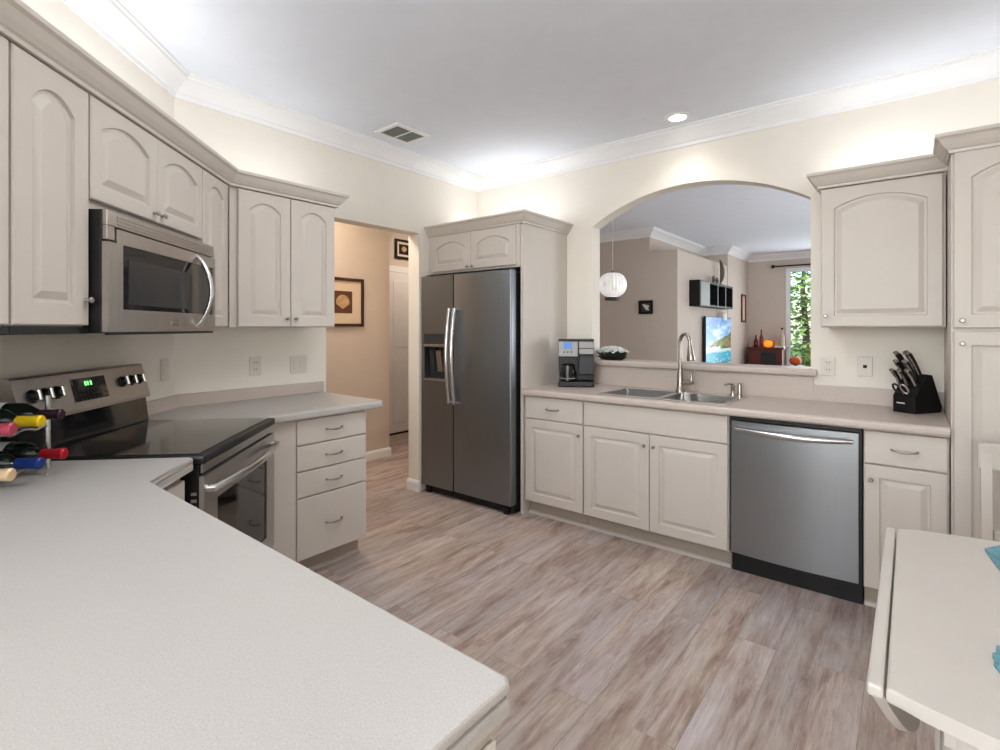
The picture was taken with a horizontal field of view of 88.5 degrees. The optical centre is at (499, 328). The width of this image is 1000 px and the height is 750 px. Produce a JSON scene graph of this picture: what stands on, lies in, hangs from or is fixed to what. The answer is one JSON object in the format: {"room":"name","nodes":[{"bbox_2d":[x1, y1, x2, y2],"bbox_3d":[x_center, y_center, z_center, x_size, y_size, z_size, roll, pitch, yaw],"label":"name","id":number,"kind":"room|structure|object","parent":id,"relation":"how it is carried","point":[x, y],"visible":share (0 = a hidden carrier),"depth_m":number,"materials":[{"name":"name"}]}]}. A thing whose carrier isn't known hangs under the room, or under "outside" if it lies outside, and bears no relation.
{"room":"kitchen","nodes":[
{"label":"kitchen","id":0,"kind":"room"},
{"bbox_2d":[0,0,173,401],"bbox_3d":[-1.740,-0.021,1.707,0.179,2.745,2.443,0,0,-8],"label":"wall","id":1,"kind":"structure","parent":0,"point":[35,354],"depth_m":2.18,"materials":[{"name":"beige paint"}]},
{"bbox_2d":[0,35,8,334],"bbox_3d":[-1.419,-0.375,1.078,0.366,0.786,0.520,0,0,-6],"label":"upper cabinet","id":2,"kind":"object","parent":1,"relation":"attached to","point":[3,41],"visible":1,"depth_m":1.33,"materials":[{"name":"wood"}]},
{"bbox_2d":[1,42,94,334],"bbox_3d":[-1.464,-0.375,1.488,0.366,0.786,0.303,0,0,-6],"label":"upper cabinet","id":3,"kind":"object","parent":1,"relation":"attached to","point":[48,113],"visible":0.98,"depth_m":1.48,"materials":[{"name":"wood"}]},
{"bbox_2d":[88,94,201,240],"bbox_3d":[-1.524,-0.579,2.030,0.366,0.378,0.780,0,0,-6],"label":"upper cabinet","id":4,"kind":"object","parent":1,"relation":"attached to","point":[132,173],"visible":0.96,"depth_m":1.92,"materials":[{"name":"wood"}]},
{"bbox_2d":[83,209,214,334],"bbox_3d":[-1.474,-0.182,2.038,0.464,0.410,0.786,0,0,-6],"label":"microwave","id":5,"kind":"object","parent":4,"relation":"attached to","point":[144,278],"visible":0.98,"depth_m":1.88,"materials":[{"name":"silver metal"}]},
{"bbox_2d":[161,359,168,380],"bbox_3d":[-1.784,0.222,2.737,0.010,0.116,0.072,0,0,-6],"label":"switch plate","id":6,"kind":"object","parent":1,"relation":"attached to","point":[164,362],"visible":1,"depth_m":2.73,"materials":[{"name":"white plastic"}]},
{"bbox_2d":[198,169,227,326],"bbox_3d":[-1.584,-0.386,2.571,0.366,0.764,0.302,0,0,-6],"label":"upper cabinet","id":7,"kind":"object","parent":1,"relation":"attached to","point":[214,191],"visible":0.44,"depth_m":2.61,"materials":[{"name":"wood"}]},
{"bbox_2d":[146,381,323,415],"bbox_3d":[-1.579,0.402,3.029,0.230,0.070,1.236,0,0,25],"label":"backsplash","id":8,"kind":"structure","parent":1,"relation":"attached to","point":[156,406],"depth_m":3.04,"materials":[{"name":"beige laminate"}]},
{"bbox_2d":[61,0,999,191],"bbox_3d":[-0.452,-1.333,1.120,4.250,0.120,6.070,0,0,39],"label":"trim","id":9,"kind":"structure","parent":1,"relation":"attached to","point":[111,19],"depth_m":3.12,"materials":[{"name":"white paint"}]},
{"bbox_2d":[174,98,476,490],"bbox_3d":[-1.096,-0.021,3.819,0.130,2.745,2.660,0,0,39],"label":"wall","id":10,"kind":"structure","parent":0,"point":[385,197],"depth_m":3.48,"materials":[{"name":"beige paint"}]},
{"bbox_2d":[249,356,260,375],"bbox_3d":[-1.515,0.235,3.184,0.009,0.116,0.072,0,0,39],"label":"wall outlet","id":11,"kind":"object","parent":10,"relation":"attached to","point":[254,362],"visible":1,"depth_m":3.18,"materials":[{"name":"white plastic"}]},
{"bbox_2d":[227,186,333,326],"bbox_3d":[-1.359,-0.386,3.091,0.366,0.764,0.643,0,0,39],"label":"upper cabinet","id":12,"kind":"object","parent":10,"relation":"attached to","point":[281,249],"visible":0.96,"depth_m":2.96,"materials":[{"name":"wood"}]},
{"bbox_2d":[0,0,349,208],"bbox_3d":[-1.286,-0.800,2.171,0.464,0.080,2.656,0,0,5],"label":"crown molding","id":13,"kind":"structure","parent":12,"relation":"on","point":[20,24],"depth_m":1.78,"materials":[{"name":"beige wood"}]},
{"bbox_2d":[290,356,306,373],"bbox_3d":[-1.335,0.242,3.408,0.010,0.116,0.118,0,0,39],"label":"switch plate","id":14,"kind":"object","parent":10,"relation":"attached to","point":[298,364],"visible":1,"depth_m":3.40,"materials":[{"name":"white plastic"}]},
{"bbox_2d":[406,478,419,491],"bbox_3d":[-0.497,1.307,4.568,0.158,0.090,0.742,0,0,39],"label":"baseboard","id":15,"kind":"object","parent":10,"relation":"attached to","point":[411,484],"visible":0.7,"depth_m":4.28,"materials":[{"name":"white paint"}]},
{"bbox_2d":[326,222,388,451],"bbox_3d":[-2.511,-0.021,4.029,0.300,2.745,3.900,0,0,39],"label":"wall","id":16,"kind":"structure","parent":0,"point":[357,358],"depth_m":5.23,"materials":[{"name":"beige paint"}]},
{"bbox_2d":[334,277,363,326],"bbox_3d":[-1.528,-0.253,4.997,0.021,0.475,0.480,0,0,39],"label":"framed print","id":17,"kind":"object","parent":16,"relation":"attached to","point":[348,292],"visible":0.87,"depth_m":5.05,"materials":[{"name":"brown wood"}]},
{"bbox_2d":[365,447,390,460],"bbox_3d":[-2.489,1.307,4.460,0.834,0.090,4.200,0,0,39],"label":"baseboard","id":18,"kind":"structure","parent":16,"relation":"attached to","point":[371,455],"depth_m":5.33,"materials":[{"name":"white paint"}]},
{"bbox_2d":[389,232,408,273],"bbox_3d":[-0.897,-0.021,7.221,0.130,2.745,3.100,0,0,39],"label":"wall","id":19,"kind":"structure","parent":0,"point":[393,261],"depth_m":6.56,"materials":[{"name":"beige paint"}]},
{"bbox_2d":[389,272,408,433],"bbox_3d":[-1.143,0.309,6.726,0.095,2.035,0.780,0,0,39],"label":"door","id":20,"kind":"structure","parent":19,"relation":"in","point":[398,282],"depth_m":6.56,"materials":[{"name":"white paint"}]},
{"bbox_2d":[389,266,408,273],"bbox_3d":[-1.173,0.282,6.750,0.023,2.140,0.940,0,0,39],"label":"trim","id":21,"kind":"structure","parent":19,"relation":"attached to","point":[391,268],"depth_m":6.59,"materials":[{"name":"white paint"}]},
{"bbox_2d":[389,430,408,435],"bbox_3d":[-1.167,1.341,6.744,0.035,0.022,0.780,0,0,39],"label":"trim","id":22,"kind":"structure","parent":19,"relation":"attached to","point":[391,434],"depth_m":6.56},
{"bbox_2d":[395,238,408,259],"bbox_3d":[-1.243,-1.018,6.665,0.021,0.250,0.300,0,0,39],"label":"framed print","id":23,"kind":"object","parent":19,"relation":"attached to","point":[401,246],"visible":0.88,"depth_m":6.63,"materials":[{"name":"black wood"}]},
{"bbox_2d":[119,0,999,254],"bbox_3d":[1.488,-1.443,4.543,9.400,0.100,14.300,0,0,39],"label":"ceiling","id":24,"kind":"structure","parent":0,"point":[494,85],"depth_m":2.67,"materials":[{"name":"paint"}]},
{"bbox_2d":[374,122,430,144],"bbox_3d":[-0.696,-1.387,3.672,0.250,0.012,0.310,0,0,39],"label":"ceiling vent","id":25,"kind":"object","parent":24,"relation":"in","point":[399,132],"visible":1,"depth_m":3.66,"materials":[{"name":"white metal"}]},
{"bbox_2d":[600,220,626,300],"bbox_3d":[1.248,-0.850,5.696,0.309,1.084,0.309,0,0,39],"label":"pendant lamp","id":26,"kind":"object","parent":24,"relation":"hanging from","point":[613,285],"visible":0.96,"depth_m":5.60,"materials":[{"name":"white glass"}]},
{"bbox_2d":[664,112,691,122],"bbox_3d":[1.171,-1.389,3.388,0.176,0.008,0.176,0,0,39],"label":"recessed light","id":27,"kind":"object","parent":24,"relation":"in","point":[676,117],"visible":1,"depth_m":3.38,"materials":[{"name":"white paint"}]},
{"bbox_2d":[314,432,934,749],"bbox_3d":[1.488,1.382,4.543,9.400,0.060,14.300,0,0,39],"label":"floor","id":28,"kind":"structure","parent":0,"point":[600,641],"depth_m":2.32,"materials":[{"name":"brown wood"}]},
{"bbox_2d":[0,364,279,548],"bbox_3d":[-1.341,0.760,2.092,0.708,1.184,0.745,0,0,-6],"label":"range","id":29,"kind":"object","parent":28,"relation":"on","point":[231,479],"visible":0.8,"depth_m":2.03,"materials":[{"name":"silver metal"}]},
{"bbox_2d":[51,418,274,463],"bbox_3d":[-1.366,0.450,2.089,0.638,0.033,0.745,0,0,-6],"label":"cooktop","id":30,"kind":"object","parent":29,"relation":"in","point":[205,441],"depth_m":1.99,"materials":[{"name":"glass"}]},
{"bbox_2d":[270,421,295,561],"bbox_3d":[-1.526,0.918,2.657,0.644,0.868,0.637,0,0,39],"label":"base cabinet","id":31,"kind":"object","parent":28,"relation":"on","point":[285,433],"visible":0.02,"depth_m":2.66,"materials":[{"name":"beige wood"}]},
{"bbox_2d":[163,478,495,749],"bbox_3d":[-0.962,0.923,0.976,1.940,0.857,1.048,0,0,39],"label":"base cabinet","id":32,"kind":"object","parent":28,"relation":"on","point":[177,488],"visible":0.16,"depth_m":1.66,"materials":[{"name":"beige wood"}]},
{"bbox_2d":[0,457,508,749],"bbox_3d":[-0.979,0.430,0.965,1.958,0.127,1.130,0,0,39],"label":"countertop","id":33,"kind":"structure","parent":32,"relation":"on","point":[133,616],"depth_m":0.71,"materials":[{"name":"white stone"}]},
{"bbox_2d":[0,395,50,473],"bbox_3d":[-1.494,0.324,1.416,0.214,0.226,0.375,0,0,-6],"label":"wine rack","id":34,"kind":"object","parent":33,"relation":"on","point":[47,426],"visible":0.58,"depth_m":1.60,"materials":[{"name":"silver metal"}]},
{"bbox_2d":[0,468,16,480],"bbox_3d":[-1.418,0.381,1.319,0.304,0.077,0.077,0,0,-6],"label":"wine bottle","id":35,"kind":"object","parent":34,"relation":"in","point":[7,474],"visible":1,"depth_m":1.33,"materials":[{"name":"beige glass"}]},
{"bbox_2d":[0,422,17,435],"bbox_3d":[-1.415,0.262,1.319,0.304,0.077,0.077,0,0,-6],"label":"wine bottle","id":36,"kind":"object","parent":34,"relation":"in","point":[9,428],"visible":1,"depth_m":1.32,"materials":[{"name":"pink glass"}]},
{"bbox_2d":[0,451,44,469],"bbox_3d":[-1.443,0.381,1.432,0.304,0.077,0.077,0,0,-6],"label":"wine bottle","id":37,"kind":"object","parent":34,"relation":"in","point":[7,460],"visible":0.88,"depth_m":1.43,"materials":[{"name":"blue glass"}]},
{"bbox_2d":[0,408,45,426],"bbox_3d":[-1.441,0.262,1.432,0.304,0.077,0.077,0,0,-6],"label":"wine bottle","id":38,"kind":"object","parent":34,"relation":"in","point":[6,415],"visible":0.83,"depth_m":1.43,"materials":[{"name":"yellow glass"}]},
{"bbox_2d":[0,402,65,427],"bbox_3d":[-1.480,0.262,1.544,0.304,0.077,0.077,0,0,-6],"label":"wine bottle","id":39,"kind":"object","parent":34,"relation":"in","point":[20,409],"visible":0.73,"depth_m":1.54,"materials":[{"name":"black glass"}]},
{"bbox_2d":[0,442,68,458],"bbox_3d":[-1.472,0.381,1.545,0.304,0.077,0.077,0,0,-6],"label":"wine bottle","id":40,"kind":"object","parent":34,"relation":"in","point":[17,449],"visible":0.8,"depth_m":1.54,"materials":[{"name":"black glass"}]},
{"bbox_2d":[296,410,365,570],"bbox_3d":[-1.172,0.918,3.072,0.678,0.868,0.448,0,0,39],"label":"base cabinet","id":41,"kind":"object","parent":28,"relation":"on","point":[330,450],"visible":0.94,"depth_m":2.86,"materials":[{"name":"wood"}]},
{"bbox_2d":[146,381,382,423],"bbox_3d":[-1.334,0.424,2.862,0.691,0.115,1.200,0,0,39],"label":"countertop","id":42,"kind":"structure","parent":41,"relation":"on","point":[299,401],"depth_m":2.91,"materials":[{"name":"beige stone"}]},
{"bbox_2d":[421,268,520,514],"bbox_3d":[-0.104,0.459,4.193,0.932,1.785,0.726,0,0,39],"label":"refrigerator","id":43,"kind":"object","parent":28,"relation":"on","point":[471,322],"visible":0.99,"depth_m":3.90,"materials":[{"name":"silver metal"}]},
{"bbox_2d":[424,209,572,513],"bbox_3d":[-0.021,0.254,4.226,1.037,2.195,0.676,0,0,39],"label":"tall cabinet","id":44,"kind":"object","parent":28,"relation":"on","point":[534,244],"visible":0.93,"depth_m":3.92,"materials":[{"name":"wood"}]},
{"bbox_2d":[525,395,588,527],"bbox_3d":[0.542,0.918,3.796,0.486,0.868,0.641,0,0,39],"label":"base cabinet","id":45,"kind":"object","parent":28,"relation":"on","point":[554,427],"visible":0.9,"depth_m":3.56,"materials":[{"name":"wood"}]},
{"bbox_2d":[584,401,731,567],"bbox_3d":[1.092,0.918,3.361,0.911,0.868,0.632,0,0,39],"label":"base cabinet","id":46,"kind":"object","parent":28,"relation":"on","point":[654,477],"visible":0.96,"depth_m":3.10,"materials":[{"name":"wood"}]},
{"bbox_2d":[521,366,950,437],"bbox_3d":[1.260,0.390,3.223,2.330,0.184,0.644,0,0,39],"label":"countertop","id":47,"kind":"structure","parent":46,"relation":"on","point":[798,399],"depth_m":3.05,"materials":[{"name":"beige stone"}]},
{"bbox_2d":[558,339,593,386],"bbox_3d":[0.572,0.260,3.864,0.262,0.355,0.220,0,0,9],"label":"coffee maker","id":48,"kind":"object","parent":47,"relation":"on","point":[576,356],"visible":1,"depth_m":3.81,"materials":[{"name":"black plastic"}]},
{"bbox_2d":[597,383,747,405],"bbox_3d":[1.107,0.489,3.330,0.813,0.280,0.480,0,0,39],"label":"sink","id":49,"kind":"object","parent":47,"relation":"in","point":[647,393],"depth_m":3.36,"materials":[{"name":"metal"}]},
{"bbox_2d":[724,383,735,395],"bbox_3d":[1.475,0.391,3.297,0.074,0.080,0.040,0,0,20],"label":"soap dispenser","id":50,"kind":"object","parent":49,"relation":"on","point":[732,393],"visible":1,"depth_m":3.28,"materials":[{"name":"silver metal"}]},
{"bbox_2d":[676,332,695,391],"bbox_3d":[1.268,0.230,3.440,0.119,0.402,0.181,0,0,-13],"label":"faucet","id":51,"kind":"object","parent":47,"relation":"on","point":[681,382],"visible":1,"depth_m":3.47,"materials":[{"name":"silver metal"}]},
{"bbox_2d":[893,374,941,413],"bbox_3d":[2.183,0.337,2.687,0.207,0.200,0.110,0,0,-18],"label":"knife block","id":52,"kind":"object","parent":47,"relation":"on","point":[924,399],"visible":0.86,"depth_m":2.64,"materials":[{"name":"black wood"}]},
{"bbox_2d":[889,368,902,384],"bbox_3d":[2.078,0.266,2.690,0.099,0.114,0.024,0,0,-18],"label":"knife","id":53,"kind":"object","parent":52,"relation":"in","point":[895,374],"visible":0.77,"depth_m":2.68,"materials":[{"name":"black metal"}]},
{"bbox_2d":[893,351,906,368],"bbox_3d":[2.108,0.191,2.689,0.122,0.145,0.030,0,0,-18],"label":"knife","id":54,"kind":"object","parent":52,"relation":"in","point":[897,354],"visible":0.56,"depth_m":2.67,"materials":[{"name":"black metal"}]},
{"bbox_2d":[892,359,908,379],"bbox_3d":[2.095,0.228,2.681,0.112,0.131,0.027,0,0,-18],"label":"knife","id":55,"kind":"object","parent":52,"relation":"in","point":[898,364],"visible":0.51,"depth_m":2.67,"materials":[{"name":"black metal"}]},
{"bbox_2d":[892,383,909,394],"bbox_3d":[2.074,0.318,2.655,0.057,0.067,0.080,0,0,-18],"label":"scissors","id":56,"kind":"object","parent":52,"relation":"in","point":[902,391],"visible":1,"depth_m":2.65,"materials":[{"name":"silver metal"}]},
{"bbox_2d":[896,368,909,386],"bbox_3d":[2.091,0.265,2.656,0.099,0.114,0.024,0,0,-18],"label":"knife","id":57,"kind":"object","parent":52,"relation":"in","point":[902,374],"visible":0.98,"depth_m":2.65,"materials":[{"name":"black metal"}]},
{"bbox_2d":[901,359,917,380],"bbox_3d":[2.110,0.226,2.639,0.112,0.131,0.027,0,0,-18],"label":"knife","id":58,"kind":"object","parent":52,"relation":"in","point":[906,363],"visible":0.73,"depth_m":2.63,"materials":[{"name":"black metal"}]},
{"bbox_2d":[904,369,917,387],"bbox_3d":[2.103,0.263,2.622,0.099,0.114,0.024,0,0,-18],"label":"knife","id":59,"kind":"object","parent":52,"relation":"in","point":[909,373],"visible":1,"depth_m":2.61,"materials":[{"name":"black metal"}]},
{"bbox_2d":[903,350,921,375],"bbox_3d":[2.123,0.188,2.639,0.126,0.150,0.031,0,0,-18],"label":"knife","id":60,"kind":"object","parent":52,"relation":"in","point":[908,355],"visible":0.98,"depth_m":2.63,"materials":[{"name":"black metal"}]},
{"bbox_2d":[746,346,787,365],"bbox_3d":[4.940,0.852,9.497,0.620,1.000,0.450,0,0,39],"label":"sideboard","id":61,"kind":"object","parent":28,"relation":"on","point":[756,355],"visible":0.46,"depth_m":9.34,"materials":[{"name":"brown wood"}]},
{"bbox_2d":[754,335,757,346],"bbox_3d":[4.806,0.242,9.649,0.072,0.220,0.072,0,0,39],"label":"bottle","id":62,"kind":"object","parent":61,"relation":"on","point":[755,339],"visible":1,"depth_m":9.62,"materials":[{"name":"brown glass"}]},
{"bbox_2d":[759,330,762,346],"bbox_3d":[4.865,0.192,9.564,0.068,0.320,0.068,0,0,39],"label":"bottle","id":63,"kind":"object","parent":61,"relation":"on","point":[761,335],"visible":0.94,"depth_m":9.54,"materials":[{"name":"brown glass"}]},
{"bbox_2d":[764,339,772,346],"bbox_3d":[4.946,0.273,9.473,0.156,0.157,0.150,0,0,39],"label":"pumpkin","id":64,"kind":"object","parent":61,"relation":"on","point":[767,343],"visible":0.92,"depth_m":9.43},
{"bbox_2d":[779,328,784,345],"bbox_3d":[5.158,0.172,9.393,0.090,0.360,0.090,0,0,39],"label":"bottle","id":65,"kind":"object","parent":61,"relation":"on","point":[781,337],"visible":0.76,"depth_m":9.36,"materials":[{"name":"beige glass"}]},
{"bbox_2d":[731,416,864,604],"bbox_3d":[1.674,0.919,2.867,0.600,0.866,0.664,0,0,39],"label":"dishwasher","id":66,"kind":"object","parent":28,"relation":"on","point":[797,489],"visible":0.91,"depth_m":2.63,"materials":[{"name":"silver metal"}]},
{"bbox_2d":[864,429,948,607],"bbox_3d":[2.045,0.918,2.592,0.312,0.868,0.641,0,0,39],"label":"base cabinet","id":67,"kind":"object","parent":28,"relation":"on","point":[906,476],"visible":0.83,"depth_m":2.38,"materials":[{"name":"wood"}]},
{"bbox_2d":[867,527,999,749],"bbox_3d":[1.225,0.976,0.956,0.837,0.752,1.004,0,0,39],"label":"table","id":68,"kind":"object","parent":28,"relation":"on","point":[936,630],"visible":1,"depth_m":1.00,"materials":[{"name":"white paint"}]},
{"bbox_2d":[985,545,999,570],"bbox_3d":[1.371,0.596,1.306,0.322,0.007,0.204,0,0,-39],"label":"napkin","id":69,"kind":"object","parent":68,"relation":"on","point":[993,552],"visible":1,"depth_m":1.35,"materials":[{"name":"blue fabric"}]},
{"bbox_2d":[992,645,999,672],"bbox_3d":[0.963,0.596,0.869,0.298,0.007,0.189,0,0,-43],"label":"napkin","id":70,"kind":"object","parent":68,"relation":"on","point":[996,656],"visible":1,"depth_m":0.93,"materials":[{"name":"blue fabric"}]},
{"bbox_2d":[933,123,999,540],"bbox_3d":[2.502,0.252,2.207,0.986,2.200,0.677,0,0,39],"label":"pantry cabinet","id":71,"kind":"object","parent":28,"relation":"on","point":[971,156],"visible":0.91,"depth_m":2.22,"materials":[{"name":"wood"}]},
{"bbox_2d":[977,442,999,541],"bbox_3d":[1.923,0.901,1.751,0.410,0.902,0.445,0,0,39],"label":"dining chair","id":72,"kind":"object","parent":28,"relation":"on","point":[988,454],"visible":0.34,"depth_m":2.00,"materials":[{"name":"beige paint"}]},
{"bbox_3d":[5.062,0.997,8.791,0.314,0.711,0.300,0,0,39],"label":"plant stand","id":73,"kind":"object","parent":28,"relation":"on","visible":0},
{"bbox_2d":[789,355,801,365],"bbox_3d":[5.057,0.545,8.795,0.190,0.190,0.183,0,0,39],"label":"pumpkin","id":74,"kind":"object","parent":73,"relation":"on","point":[794,360],"visible":1,"depth_m":8.74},
{"bbox_2d":[600,237,703,359],"bbox_3d":[2.871,-0.021,9.136,1.220,2.745,4.000,0,0,39],"label":"wall","id":75,"kind":"structure","parent":0,"point":[621,325],"depth_m":7.39,"materials":[{"name":"beige paint"}]},
{"bbox_2d":[638,300,652,313],"bbox_3d":[2.046,-0.293,7.218,0.205,0.190,0.021,0,0,39],"label":"framed print","id":76,"kind":"object","parent":75,"relation":"attached to","point":[646,306],"visible":1,"depth_m":7.22,"materials":[{"name":"black wood"}]},
{"bbox_2d":[600,227,810,261],"bbox_3d":[3.380,-1.333,7.912,9.074,0.120,3.383,0,0,-12],"label":"trim","id":77,"kind":"structure","parent":75,"relation":"attached to","point":[656,233],"depth_m":8.44,"materials":[{"name":"white paint"}]},
{"bbox_2d":[650,249,726,362],"bbox_3d":[2.999,0.142,8.008,0.390,2.420,2.399,0,0,39],"label":"wall partition","id":78,"kind":"structure","parent":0,"point":[671,271],"depth_m":7.13,"materials":[{"name":"beige paint"}]},
{"bbox_2d":[689,279,732,308],"bbox_3d":[3.282,-0.498,7.923,0.154,0.370,1.700,0,0,39],"label":"wall shelf","id":79,"kind":"object","parent":78,"relation":"attached to","point":[705,294],"visible":1,"depth_m":7.63,"materials":[{"name":"black wood"}]},
{"bbox_2d":[719,259,724,284],"bbox_3d":[3.528,-0.889,8.213,0.080,0.409,0.220,0,0,39],"label":"sculpture","id":80,"kind":"object","parent":79,"relation":"on","point":[722,271],"visible":0.88,"depth_m":8.25,"materials":[{"name":"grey metal"}]},
{"bbox_2d":[704,316,730,362],"bbox_3d":[3.490,0.192,8.256,0.064,0.736,1.376,0,0,39],"label":"television","id":81,"kind":"object","parent":78,"relation":"attached to","point":[717,332],"visible":1,"depth_m":8.16,"materials":[{"name":"black plastic"}]},
{"bbox_2d":[718,313,726,320],"bbox_3d":[3.665,-0.183,8.449,0.095,0.130,0.220,0,0,39],"label":"wall speaker","id":82,"kind":"object","parent":78,"relation":"attached to","point":[723,315],"visible":0.91,"depth_m":8.37,"materials":[{"name":"white plastic"}]},
{"bbox_2d":[704,254,748,363],"bbox_3d":[4.206,-0.021,9.508,0.400,2.745,1.450,0,0,39],"label":"wall pier","id":83,"kind":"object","parent":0,"point":[737,269],"visible":0.21,"depth_m":9.31,"materials":[{"name":"beige paint"}]},
{"bbox_2d":[741,294,745,321],"bbox_3d":[4.556,-0.368,9.606,0.021,0.520,0.300,0,0,39],"label":"framed print","id":84,"kind":"object","parent":83,"relation":"attached to","point":[743,297],"visible":1,"depth_m":9.61,"materials":[{"name":"brown wood"}]},
{"bbox_2d":[477,78,999,391],"bbox_3d":[1.192,-0.021,3.774,5.300,2.745,0.130,0,0,39],"label":"wall","id":85,"kind":"structure","parent":0,"point":[780,158],"depth_m":3.19,"materials":[{"name":"beige paint"}]},
{"bbox_2d":[593,366,813,399],"bbox_3d":[1.315,0.367,3.581,1.497,0.140,0.014,0,0,39],"label":"backsplash","id":86,"kind":"structure","parent":85,"relation":"attached to","point":[777,386],"depth_m":3.47,"materials":[{"name":"beige laminate"}]},
{"bbox_2d":[594,359,816,375],"bbox_3d":[1.364,0.270,3.659,1.558,0.044,0.255,0,0,39],"label":"ledge","id":87,"kind":"object","parent":85,"relation":"attached to","point":[697,366],"visible":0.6,"depth_m":3.47,"materials":[{"name":"beige laminate"}]},
{"bbox_2d":[596,345,629,359],"bbox_3d":[0.879,0.191,4.033,0.282,0.114,0.192,0,0,39],"label":"flower bowl","id":88,"kind":"object","parent":87,"relation":"on","point":[611,352],"visible":1,"depth_m":3.98,"materials":[{"name":"black plastic"}]},
{"bbox_2d":[821,356,834,375],"bbox_3d":[1.960,0.227,3.070,0.072,0.116,0.009,0,0,39],"label":"wall outlet","id":89,"kind":"object","parent":85,"relation":"attached to","point":[827,362],"visible":1,"depth_m":3.07,"materials":[{"name":"white plastic"}]},
{"bbox_2d":[824,360,830,364],"bbox_3d":[1.958,0.205,3.068,0.034,0.028,0.004,0,0,39],"label":"socket","id":90,"kind":"object","parent":89,"relation":"attached to","point":[826,362],"depth_m":3.07,"materials":[{"name":"white plastic"}]},
{"bbox_2d":[824,367,830,371],"bbox_3d":[1.958,0.249,3.068,0.034,0.028,0.004,0,0,39],"label":"socket","id":91,"kind":"object","parent":89,"relation":"attached to","point":[826,369],"depth_m":3.07,"materials":[{"name":"white plastic"}]},
{"bbox_2d":[857,356,872,376],"bbox_3d":[2.101,0.222,2.957,0.072,0.116,0.010,0,0,39],"label":"switch plate","id":92,"kind":"object","parent":85,"relation":"attached to","point":[864,364],"visible":1,"depth_m":2.96,"materials":[{"name":"white plastic"}]},
{"bbox_2d":[806,154,946,326],"bbox_3d":[2.022,-0.423,2.778,0.582,0.838,0.385,0,0,39],"label":"upper cabinet","id":93,"kind":"object","parent":85,"relation":"attached to","point":[883,224],"visible":0.98,"depth_m":2.64,"materials":[{"name":"wood"}]},
{"bbox_2d":[813,384,943,409],"bbox_3d":[2.132,0.390,2.925,0.596,0.096,0.018,0,0,39],"label":"backsplash","id":94,"kind":"structure","parent":85,"relation":"attached to","point":[829,393],"depth_m":2.97,"materials":[{"name":"beige laminate"}]},
{"bbox_2d":[749,258,810,346],"bbox_3d":[6.374,-0.021,8.792,4.680,2.745,0.140,0,0,39],"label":"wall","id":95,"kind":"structure","parent":0,"point":[767,285],"depth_m":9.73,"materials":[{"name":"beige paint"}]},
{"bbox_2d":[771,263,810,268],"bbox_3d":[5.941,-1.148,8.967,2.175,0.070,0.124,0,0,39],"label":"curtain rod","id":96,"kind":"object","parent":95,"relation":"attached to","point":[772,266],"visible":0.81,"depth_m":9.43,"materials":[{"name":"black metal"}]},
{"bbox_2d":[786,267,810,364],"bbox_3d":[6.004,0.017,9.027,1.730,2.250,0.075,0,0,39],"label":"window","id":97,"kind":"structure","parent":95,"relation":"in","point":[801,269],"depth_m":9.51,"materials":[{"name":"white paint"}]},
{"label":"outside","id":98,"kind":"structure","parent":0,"visible":0},
{"bbox_2d":[791,348,810,364],"bbox_3d":[16.156,1.572,22.071,28.000,0.200,32.600,0,0,39],"label":"ground","id":99,"kind":"structure","parent":98,"point":[793,353],"depth_m":29.23,"materials":[{"name":"green plant"}]},
{"bbox_2d":[791,271,810,364],"bbox_3d":[8.334,-0.534,14.020,3.068,4.020,3.067,0,0,39],"label":"tree","id":100,"kind":"object","parent":99,"relation":"on","point":[803,300],"visible":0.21,"depth_m":13.93,"materials":[{"name":"green plant"}]},
{"bbox_2d":[798,345,810,366],"bbox_3d":[7.645,0.864,11.590,1.678,1.219,1.584,0,0,39],"label":"bush","id":101,"kind":"object","parent":99,"relation":"on","point":[807,355],"visible":0.03,"depth_m":11.78,"materials":[{"name":"green plant"}]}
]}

